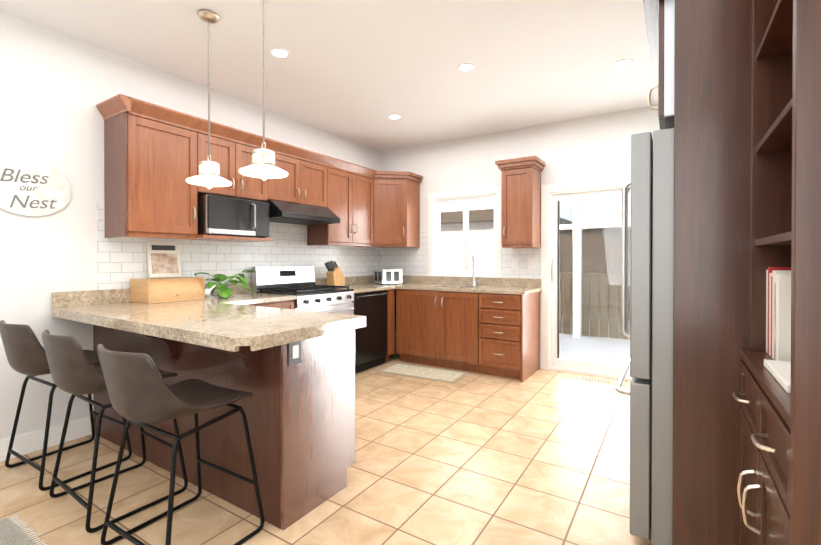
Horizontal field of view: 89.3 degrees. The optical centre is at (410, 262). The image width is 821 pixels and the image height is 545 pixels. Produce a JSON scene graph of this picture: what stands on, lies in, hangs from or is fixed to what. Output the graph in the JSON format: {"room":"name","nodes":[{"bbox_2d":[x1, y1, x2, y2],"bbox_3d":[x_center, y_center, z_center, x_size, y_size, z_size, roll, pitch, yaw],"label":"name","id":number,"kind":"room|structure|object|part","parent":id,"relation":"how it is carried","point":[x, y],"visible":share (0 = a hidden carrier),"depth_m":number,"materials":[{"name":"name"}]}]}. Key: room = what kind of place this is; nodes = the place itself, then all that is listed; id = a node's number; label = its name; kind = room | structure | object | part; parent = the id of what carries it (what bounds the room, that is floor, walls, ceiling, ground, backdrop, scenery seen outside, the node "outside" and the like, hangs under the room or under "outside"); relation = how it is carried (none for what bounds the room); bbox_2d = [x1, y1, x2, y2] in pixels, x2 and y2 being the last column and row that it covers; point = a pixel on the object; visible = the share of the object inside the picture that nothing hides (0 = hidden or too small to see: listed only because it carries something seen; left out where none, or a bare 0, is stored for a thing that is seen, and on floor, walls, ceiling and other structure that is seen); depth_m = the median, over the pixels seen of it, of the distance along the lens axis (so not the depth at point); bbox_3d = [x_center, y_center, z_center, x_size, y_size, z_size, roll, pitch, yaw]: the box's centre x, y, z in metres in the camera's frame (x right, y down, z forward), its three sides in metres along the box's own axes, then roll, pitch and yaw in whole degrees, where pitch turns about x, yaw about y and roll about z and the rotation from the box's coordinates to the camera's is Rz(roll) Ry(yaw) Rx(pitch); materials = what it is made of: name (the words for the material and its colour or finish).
{"room":"kitchen","nodes":[
{"label":"kitchen","id":0,"kind":"room"},
{"bbox_2d":[0,11,381,439],"bbox_3d":[-2.353,-0.157,2.847,0.156,2.720,7.400,0,0,32],"label":"wall","id":1,"kind":"structure","parent":0,"point":[56,88],"depth_m":2.85,"materials":[{"name":"white paint"}]},
{"bbox_2d":[0,155,70,215],"bbox_3d":[-2.406,-0.475,2.606,0.014,0.372,0.448,0,0,32],"label":"sign","id":2,"kind":"object","parent":1,"relation":"attached to","point":[29,186],"visible":1,"depth_m":2.62,"materials":[{"name":"white"}]},
{"bbox_2d":[0,416,91,461],"bbox_3d":[-3.197,1.148,1.372,0.019,0.130,3.630,0,0,32],"label":"baseboard","id":3,"kind":"structure","parent":1,"relation":"attached to","point":[28,442],"depth_m":2.66,"materials":[{"name":"white wood"}]},
{"bbox_2d":[96,94,376,246],"bbox_3d":[-1.296,-0.647,3.996,0.392,0.935,2.795,0,0,32],"label":"upper cabinet","id":4,"kind":"object","parent":1,"relation":"attached to","point":[154,155],"visible":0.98,"depth_m":3.18,"materials":[{"name":"brown wood"}]},
{"bbox_2d":[197,195,268,237],"bbox_3d":[-1.547,-0.370,3.542,0.412,0.313,0.580,0,0,32],"label":"microwave","id":5,"kind":"object","parent":4,"relation":"in","point":[221,216],"visible":0.81,"depth_m":3.39,"materials":[{"name":"silver metal"}]},
{"bbox_2d":[266,200,339,224],"bbox_3d":[-1.143,-0.485,4.144,0.490,0.171,0.762,0,0,32],"label":"range hood","id":6,"kind":"object","parent":4,"relation":"attached to","point":[288,212],"visible":0.62,"depth_m":3.98,"materials":[{"name":"black metal"}]},
{"bbox_2d":[0,348,650,544],"bbox_3d":[-0.582,1.241,1.734,4.350,0.060,7.400,0,0,32],"label":"floor","id":7,"kind":"structure","parent":0,"point":[540,457],"depth_m":2.29,"materials":[{"name":"tile"}]},
{"bbox_2d":[0,515,46,544],"bbox_3d":[-1.567,1.212,0.832,1.750,0.009,1.622,0,0,32],"label":"woven rug","id":8,"kind":"object","parent":7,"relation":"on","point":[11,533],"visible":0.98,"depth_m":1.84,"materials":[{"name":"white fabric"}]},
{"bbox_2d":[5,364,131,490],"bbox_3d":[-2.032,0.920,2.479,0.498,0.568,0.449,0,0,30],"label":"frame","id":9,"kind":"object","parent":7,"relation":"on","point":[41,469],"visible":0.73,"depth_m":2.41,"materials":[{"name":"black metal"}]},
{"bbox_2d":[0,320,99,375],"bbox_3d":[-2.058,0.478,2.433,0.442,0.306,0.498,0,0,30],"label":"seat","id":10,"kind":"object","parent":9,"relation":"on","point":[24,351],"visible":0.67,"depth_m":2.21,"materials":[{"name":"leather"}]},
{"bbox_2d":[49,384,187,532],"bbox_3d":[-1.505,0.923,2.152,0.498,0.568,0.449,0,0,34],"label":"frame","id":11,"kind":"object","parent":7,"relation":"on","point":[74,495],"visible":0.79,"depth_m":2.10,"materials":[{"name":"black metal"}]},
{"bbox_2d":[42,329,177,394],"bbox_3d":[-1.534,0.481,2.107,0.442,0.306,0.498,0,0,34],"label":"seat","id":12,"kind":"object","parent":11,"relation":"on","point":[73,370],"visible":0.6,"depth_m":1.89,"materials":[{"name":"leather"}]},
{"bbox_2d":[93,325,148,460],"bbox_3d":[-1.767,0.769,2.932,0.757,0.868,0.480,0,0,32],"label":"base cabinet","id":13,"kind":"object","parent":7,"relation":"on","point":[112,339],"depth_m":2.72,"materials":[{"name":"brown wood"}]},
{"bbox_2d":[149,336,188,481],"bbox_3d":[-1.301,0.771,2.637,0.455,0.868,0.480,0,0,32],"label":"base cabinet","id":14,"kind":"object","parent":7,"relation":"on","point":[168,355],"depth_m":2.37,"materials":[{"name":"brown wood"}]},
{"bbox_2d":[101,403,264,544],"bbox_3d":[-0.984,0.925,1.816,0.498,0.568,0.449,0,0,31],"label":"frame","id":15,"kind":"object","parent":7,"relation":"on","point":[168,512],"visible":0.81,"depth_m":1.77,"materials":[{"name":"black metal"}]},
{"bbox_2d":[97,344,252,422],"bbox_3d":[-1.010,0.483,1.769,0.442,0.306,0.498,0,0,31],"label":"seat","id":16,"kind":"object","parent":15,"relation":"on","point":[139,390],"visible":1,"depth_m":1.56,"materials":[{"name":"leather"}]},
{"bbox_2d":[185,343,212,493],"bbox_3d":[-0.989,0.772,2.439,0.515,0.868,0.480,0,0,32],"label":"base cabinet","id":17,"kind":"object","parent":7,"relation":"on","point":[196,356],"depth_m":2.22,"materials":[{"name":"brown wood"}]},
{"bbox_2d":[248,300,293,308],"bbox_3d":[-1.485,0.765,3.498,0.627,0.868,0.771,0,0,32],"label":"base cabinet","id":18,"kind":"object","parent":7,"relation":"on","point":[287,304],"depth_m":3.52,"materials":[{"name":"brown wood"}]},
{"bbox_2d":[52,287,365,351],"bbox_3d":[-1.290,0.280,2.526,1.982,0.159,0.810,0,0,32],"label":"countertop","id":19,"kind":"structure","parent":18,"relation":"on","point":[234,321],"depth_m":2.27,"materials":[{"name":"stone"}]},
{"bbox_2d":[130,277,204,303],"bbox_3d":[-1.851,0.208,3.182,0.279,0.172,0.416,0,0,32],"label":"bread box","id":20,"kind":"object","parent":19,"relation":"on","point":[155,290],"visible":1,"depth_m":3.08,"materials":[{"name":"brown wood"}]},
{"bbox_2d":[146,240,180,277],"bbox_3d":[-1.954,-0.023,3.293,0.063,0.289,0.240,0,0,32],"label":"cookbook","id":21,"kind":"object","parent":20,"relation":"on","point":[163,259],"visible":1,"depth_m":3.28,"materials":[{"name":"white paper"}]},
{"bbox_2d":[204,282,250,286],"bbox_3d":[-1.453,0.260,3.519,0.644,0.134,0.695,0,0,32],"label":"countertop","id":22,"kind":"structure","parent":18,"relation":"on","point":[249,283],"depth_m":3.82,"materials":[{"name":"stone"}]},
{"bbox_2d":[194,270,255,297],"bbox_3d":[-1.515,0.181,3.517,0.398,0.222,0.476,0,0,32],"label":"plant","id":23,"kind":"object","parent":22,"relation":"on","point":[224,291],"visible":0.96,"depth_m":3.42,"materials":[{"name":"green plant"}]},
{"bbox_2d":[209,329,354,529],"bbox_3d":[-0.656,0.773,2.216,0.515,0.868,0.500,0,0,32],"label":"base cabinet","id":24,"kind":"object","parent":7,"relation":"on","point":[298,406],"depth_m":2.01,"materials":[{"name":"brown wood"}]},
{"bbox_2d":[252,266,353,314],"bbox_3d":[-1.025,0.620,4.118,0.686,1.150,0.760,0,0,32],"label":"stove","id":25,"kind":"object","parent":7,"relation":"on","point":[299,282],"visible":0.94,"depth_m":4.07,"materials":[{"name":"silver metal"}]},
{"bbox_2d":[352,290,386,372],"bbox_3d":[-0.672,0.758,4.736,0.602,0.865,0.600,0,0,32],"label":"dishwasher","id":26,"kind":"object","parent":7,"relation":"on","point":[371,343],"visible":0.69,"depth_m":4.57,"materials":[{"name":"black metal"}]},
{"bbox_2d":[396,289,411,361],"bbox_3d":[0.074,0.754,5.140,0.205,0.868,0.621,0,0,32],"label":"base cabinet","id":27,"kind":"object","parent":7,"relation":"on","point":[403,296],"depth_m":4.89,"materials":[{"name":"brown wood"}]},
{"bbox_2d":[424,276,540,307],"bbox_3d":[0.361,0.336,4.937,2.192,0.305,0.651,0,0,32],"label":"countertop","id":28,"kind":"structure","parent":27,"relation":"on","point":[520,286],"depth_m":4.79,"materials":[{"name":"stone"}]},
{"bbox_2d":[466,252,479,285],"bbox_3d":[0.733,0.085,4.881,0.103,0.397,0.210,0,0,32],"label":"faucet","id":29,"kind":"object","parent":28,"relation":"on","point":[473,282],"visible":1,"depth_m":4.95,"materials":[{"name":"silver metal"}]},
{"bbox_2d":[377,363,468,382],"bbox_3d":[0.132,1.187,4.478,0.900,0.008,0.420,0,0,28],"label":"area rug","id":30,"kind":"object","parent":7,"relation":"on","point":[434,374],"visible":0.96,"depth_m":4.45,"materials":[{"name":"beige fabric"}]},
{"bbox_2d":[412,290,479,372],"bbox_3d":[0.502,0.755,4.868,0.922,0.868,0.621,0,0,32],"label":"base cabinet","id":31,"kind":"object","parent":7,"relation":"on","point":[445,324],"depth_m":4.59,"materials":[{"name":"brown wood"}]},
{"bbox_2d":[315,275,423,292],"bbox_3d":[-0.490,0.252,4.661,1.050,0.134,0.725,0,0,32],"label":"countertop","id":32,"kind":"structure","parent":31,"relation":"on","point":[360,284],"depth_m":5.07,"materials":[{"name":"stone"}]},
{"bbox_2d":[325,260,344,285],"bbox_3d":[-0.873,0.131,4.734,0.110,0.305,0.250,0,0,32],"label":"knife block","id":33,"kind":"object","parent":32,"relation":"on","point":[335,275],"visible":0.94,"depth_m":4.70,"materials":[{"name":"brown wood"}]},
{"bbox_2d":[374,269,401,284],"bbox_3d":[-0.293,0.184,5.340,0.284,0.192,0.274,0,0,-30],"label":"toaster","id":34,"kind":"object","parent":32,"relation":"on","point":[387,276],"visible":1,"depth_m":5.23,"materials":[{"name":"silver metal"}]},
{"bbox_2d":[480,291,539,381],"bbox_3d":[1.053,0.758,4.520,0.533,0.868,0.621,0,0,32],"label":"base cabinet","id":35,"kind":"object","parent":7,"relation":"on","point":[495,334],"depth_m":4.27,"materials":[{"name":"brown wood"}]},
{"bbox_2d":[573,375,609,382],"bbox_3d":[1.842,1.190,4.224,0.340,0.006,0.100,0,0,28],"label":"floor vent","id":36,"kind":"object","parent":7,"relation":"in","point":[591,379],"visible":1,"depth_m":4.20,"materials":[{"name":"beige metal"}]},
{"bbox_2d":[615,128,673,544],"bbox_3d":[1.448,0.332,1.958,0.806,1.755,0.880,0,0,32],"label":"fridge","id":37,"kind":"object","parent":7,"relation":"on","point":[649,333],"visible":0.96,"depth_m":1.73,"materials":[{"name":"metal"}]},
{"bbox_2d":[643,0,751,544],"bbox_3d":[1.489,0.025,1.891,0.722,2.370,1.045,0,0,32],"label":"tall cabinet","id":38,"kind":"object","parent":7,"relation":"on","point":[700,52],"visible":0.58,"depth_m":1.57,"materials":[{"name":"brown wood"}]},
{"bbox_2d":[732,0,820,544],"bbox_3d":[1.121,0.030,1.050,0.443,2.370,0.880,0,0,32],"label":"hutch","id":39,"kind":"object","parent":7,"relation":"on","point":[779,489],"visible":1,"depth_m":1.03,"materials":[{"name":"brown wood"}]},
{"bbox_2d":[764,267,790,392],"bbox_3d":[1.173,0.168,1.181,0.250,0.300,0.555,0,0,32],"label":"books","id":40,"kind":"object","parent":39,"relation":"in","point":[778,316],"visible":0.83,"depth_m":1.29,"materials":[{"name":"white paper"}]},
{"bbox_2d":[0,0,657,151],"bbox_3d":[-0.582,-1.539,1.715,4.350,0.060,7.400,0,0,32],"label":"ceiling","id":41,"kind":"structure","parent":0,"point":[359,71],"depth_m":3.04,"materials":[{"name":"white paint"}]},
{"bbox_2d":[186,9,231,188],"bbox_3d":[-1.235,-0.981,2.547,0.256,1.066,0.256,0,0,32],"label":"pendant light","id":42,"kind":"object","parent":41,"relation":"hanging from","point":[208,176],"visible":1,"depth_m":2.52,"materials":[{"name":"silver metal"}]},
{"bbox_2d":[239,0,287,179],"bbox_3d":[-0.804,-0.979,2.274,0.256,1.066,0.256,0,0,32],"label":"pendant light","id":43,"kind":"object","parent":41,"relation":"hanging from","point":[262,167],"visible":1,"depth_m":2.24,"materials":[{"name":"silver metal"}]},
{"bbox_2d":[270,48,289,57],"bbox_3d":[-0.949,-1.515,3.013,0.138,0.006,0.138,0,0,23],"label":"recessed light","id":44,"kind":"object","parent":41,"relation":"in","point":[284,53],"depth_m":3.01,"materials":[{"name":"white"}]},
{"bbox_2d":[388,114,400,118],"bbox_3d":[-0.165,-1.524,4.363,0.138,0.006,0.138,0,0,5],"label":"recessed light","id":45,"kind":"object","parent":41,"relation":"in","point":[394,116],"depth_m":4.35,"materials":[{"name":"white"}]},
{"bbox_2d":[457,63,474,71],"bbox_3d":[0.436,-1.517,3.237,0.138,0.006,0.138,0,0,23],"label":"recessed light","id":46,"kind":"object","parent":41,"relation":"in","point":[465,67],"depth_m":3.23,"materials":[{"name":"white"}]},
{"bbox_2d":[613,59,632,67],"bbox_3d":[1.624,-1.516,3.171,0.138,0.006,0.138,0,0,23],"label":"recessed light","id":47,"kind":"object","parent":41,"relation":"in","point":[622,63],"depth_m":3.17,"materials":[{"name":"white"}]},
{"bbox_2d":[382,105,659,368],"bbox_3d":[1.356,-0.170,4.785,4.050,2.720,0.156,0,0,32],"label":"wall","id":48,"kind":"structure","parent":0,"point":[596,147],"depth_m":4.76,"materials":[{"name":"white paint"}]},
{"bbox_2d":[355,171,422,247],"bbox_3d":[-0.274,-0.659,5.364,0.657,0.930,0.598,0,0,32],"label":"upper cabinet","id":49,"kind":"object","parent":48,"relation":"attached to","point":[396,209],"visible":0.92,"depth_m":5.17,"materials":[{"name":"brown wood"}]},
{"bbox_2d":[428,186,501,277],"bbox_3d":[0.690,-0.328,5.198,0.990,1.120,0.168,0,0,32],"label":"window","id":50,"kind":"structure","parent":48,"relation":"in","point":[435,200],"depth_m":5.18,"materials":[{"name":"white"}]},
{"bbox_2d":[512,259,518,268],"bbox_3d":[1.206,0.020,4.783,0.074,0.120,0.009,0,0,32],"label":"switch plate","id":51,"kind":"object","parent":48,"relation":"attached to","point":[515,263],"depth_m":4.78,"materials":[{"name":"white plastic"}]},
{"bbox_2d":[495,156,545,247],"bbox_3d":[1.207,-0.628,4.555,0.440,0.940,0.380,0,0,32],"label":"upper cabinet","id":52,"kind":"object","parent":48,"relation":"attached to","point":[521,207],"visible":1,"depth_m":4.45,"materials":[{"name":"brown wood"}]},
{"bbox_2d":[528,259,534,268],"bbox_3d":[1.363,0.021,4.684,0.074,0.120,0.009,0,0,32],"label":"switch plate","id":53,"kind":"object","parent":48,"relation":"attached to","point":[531,262],"depth_m":4.68,"materials":[{"name":"white plastic"}]},
{"bbox_2d":[541,177,631,380],"bbox_3d":[2.278,0.171,4.196,1.850,2.045,0.168,0,0,32],"label":"door frame","id":54,"kind":"structure","parent":48,"relation":"attached to","point":[550,252],"depth_m":4.58,"materials":[{"name":"white wood"}]},
{"bbox_2d":[553,195,630,366],"bbox_3d":[1.908,0.193,4.392,0.775,1.760,0.057,0,0,32],"label":"door glass","id":55,"kind":"object","parent":54,"relation":"in","point":[594,281],"depth_m":4.41,"materials":[{"name":"clear glass"}]},
{"bbox_3d":[1.585,0.091,4.583,0.025,0.240,0.035,0,0,32],"label":"door handle","id":56,"kind":"part","parent":55,"relation":"part of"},
{"label":"outside","id":57,"kind":"structure","parent":0,"visible":0},
{"bbox_2d":[559,318,629,365],"bbox_3d":[5.617,1.269,11.569,20.000,0.150,15.850,0,0,32],"label":"snow ground","id":58,"kind":"structure","parent":57,"point":[616,359],"depth_m":5.92,"materials":[{"name":"white snow"}]},
{"bbox_2d":[441,199,582,270],"bbox_3d":[1.086,-0.925,14.305,8.000,4.300,6.650,0,0,32],"label":"house","id":59,"kind":"structure","parent":58,"relation":"on","point":[454,231],"depth_m":10.49,"materials":[{"name":"grey"}]},
{"bbox_2d":[457,270,629,339],"bbox_3d":[3.652,0.704,6.477,9.125,1.050,0.110,0,0,32],"label":"fence","id":60,"kind":"object","parent":58,"relation":"on","point":[602,302],"depth_m":6.83,"materials":[{"name":"brown wood"}]},
{"bbox_2d":[573,198,581,337],"bbox_3d":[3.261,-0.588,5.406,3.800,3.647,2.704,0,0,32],"label":"post","id":61,"kind":"object","parent":58,"relation":"on","point":[578,292],"depth_m":6.75,"materials":[{"name":"white wood"}]},
{"bbox_2d":[560,222,630,317],"bbox_3d":[6.264,0.209,9.406,6.000,2.100,3.200,0,0,32],"label":"shed","id":62,"kind":"object","parent":58,"relation":"on","point":[566,238],"depth_m":9.10,"materials":[{"name":"grey wood"}]}
]}

